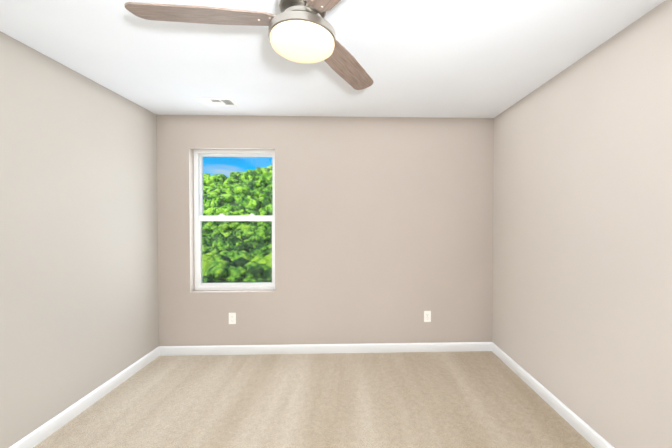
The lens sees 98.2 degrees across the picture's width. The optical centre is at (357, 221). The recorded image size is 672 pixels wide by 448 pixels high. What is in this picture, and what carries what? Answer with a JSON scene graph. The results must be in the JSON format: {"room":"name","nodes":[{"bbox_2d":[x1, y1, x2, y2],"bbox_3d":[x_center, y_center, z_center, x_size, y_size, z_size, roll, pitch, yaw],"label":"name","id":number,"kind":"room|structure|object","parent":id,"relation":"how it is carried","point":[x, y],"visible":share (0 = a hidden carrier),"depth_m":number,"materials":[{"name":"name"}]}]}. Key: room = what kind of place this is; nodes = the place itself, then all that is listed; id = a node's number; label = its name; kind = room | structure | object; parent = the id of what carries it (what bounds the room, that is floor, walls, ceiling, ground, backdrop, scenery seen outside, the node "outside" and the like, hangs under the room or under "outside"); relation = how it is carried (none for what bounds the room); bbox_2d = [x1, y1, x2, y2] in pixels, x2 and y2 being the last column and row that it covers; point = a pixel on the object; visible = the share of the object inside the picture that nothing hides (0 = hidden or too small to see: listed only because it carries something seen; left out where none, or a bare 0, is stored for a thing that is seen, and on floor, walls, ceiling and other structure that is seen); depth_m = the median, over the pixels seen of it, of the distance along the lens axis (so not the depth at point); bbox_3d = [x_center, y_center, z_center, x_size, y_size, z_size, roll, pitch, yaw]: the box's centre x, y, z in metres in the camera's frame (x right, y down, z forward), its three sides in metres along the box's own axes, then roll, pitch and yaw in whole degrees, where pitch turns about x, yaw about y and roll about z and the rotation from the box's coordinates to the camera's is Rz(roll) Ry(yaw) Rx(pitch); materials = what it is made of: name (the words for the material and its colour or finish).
{"room":"empty bedroom","nodes":[
{"label":"empty bedroom","id":0,"kind":"room"},
{"bbox_2d":[0,31,158,447],"bbox_3d":[-2.057,0.166,1.205,0.160,2.440,3.800,0,1,-2],"label":"wall","id":1,"kind":"structure","parent":0,"point":[79,320],"depth_m":2.00,"materials":[{"name":"beige paint"}]},
{"bbox_2d":[9,347,158,447],"bbox_3d":[-1.970,1.339,1.217,0.014,0.092,3.466,0,1,-2],"label":"baseboard","id":2,"kind":"structure","parent":1,"relation":"attached to","point":[38,435],"depth_m":2.09,"materials":[{"name":"white wood"}]},
{"bbox_2d":[33,351,594,447],"bbox_3d":[-0.253,1.445,1.278,3.770,0.120,3.800,0,1,-2],"label":"floor","id":3,"kind":"structure","parent":0,"point":[478,399],"depth_m":2.16,"materials":[{"name":"carpet"}]},
{"bbox_2d":[156,115,493,345],"bbox_3d":[-0.307,0.139,3.079,3.450,2.440,0.160,0,1,-2],"label":"wall","id":4,"kind":"structure","parent":0,"point":[383,229],"depth_m":3.00,"materials":[{"name":"beige paint"}]},
{"bbox_2d":[229,313,235,323],"bbox_3d":[-1.286,0.990,2.977,0.070,0.115,0.009,0,1,-2],"label":"electrical outlet","id":5,"kind":"object","parent":4,"relation":"attached to","point":[232,318],"visible":1,"depth_m":2.98,"materials":[{"name":"white plastic"}]},
{"bbox_2d":[194,150,274,289],"bbox_3d":[-1.284,-0.016,3.099,0.860,1.470,0.095,0,1,-2],"label":"double-hung window","id":6,"kind":"structure","parent":4,"relation":"in","point":[199,216],"depth_m":3.07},
{"bbox_2d":[158,342,491,355],"bbox_3d":[-0.305,1.314,3.008,3.450,0.092,0.014,0,1,-2],"label":"baseboard","id":7,"kind":"structure","parent":4,"relation":"attached to","point":[319,348],"depth_m":3.00,"materials":[{"name":"white wood"}]},
{"bbox_2d":[424,311,430,321],"bbox_3d":[0.728,0.990,3.038,0.070,0.115,0.009,0,1,-2],"label":"electrical outlet","id":8,"kind":"object","parent":4,"relation":"attached to","point":[427,316],"visible":1,"depth_m":3.04,"materials":[{"name":"white plastic"}]},
{"bbox_2d":[0,0,664,117],"bbox_3d":[-0.253,-1.125,1.241,3.770,0.140,3.800,0,1,-2],"label":"ceiling","id":9,"kind":"structure","parent":0,"point":[456,58],"depth_m":1.83,"materials":[{"name":"white paint"}]},
{"bbox_2d":[196,98,238,105],"bbox_3d":[-1.254,-1.071,2.603,0.305,0.011,0.170,0,1,-2],"label":"ceiling vent","id":10,"kind":"object","parent":9,"relation":"in","point":[218,101],"visible":1,"depth_m":2.59,"materials":[{"name":"white metal"}]},
{"bbox_2d":[124,0,372,89],"bbox_3d":[-0.377,-0.898,1.270,1.122,0.314,1.240,0,1,-2],"label":"ceiling fan","id":11,"kind":"object","parent":9,"relation":"hanging from","point":[301,31],"visible":1,"depth_m":1.21,"materials":[{"name":"brown wood"}]},
{"bbox_2d":[492,0,671,447],"bbox_3d":[1.552,0.164,1.314,0.160,2.440,3.800,0,1,-2],"label":"wall","id":12,"kind":"structure","parent":0,"point":[582,253],"depth_m":1.77,"materials":[{"name":"beige paint"}]},
{"bbox_2d":[492,342,613,447],"bbox_3d":[1.465,1.338,1.321,0.014,0.092,3.466,0,1,-2],"label":"baseboard","id":13,"kind":"structure","parent":12,"relation":"attached to","point":[590,435],"depth_m":2.10,"materials":[{"name":"white wood"}]},
{"label":"outside","id":14,"kind":"structure","parent":0,"visible":0},
{"bbox_2d":[202,162,272,282],"bbox_3d":[-30.460,-7.343,52.972,56.116,23.636,94.100,0,1,-2],"label":"trees","id":15,"kind":"object","parent":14,"point":[213,188],"depth_m":37.23,"materials":[{"name":"green plant"}]}
]}

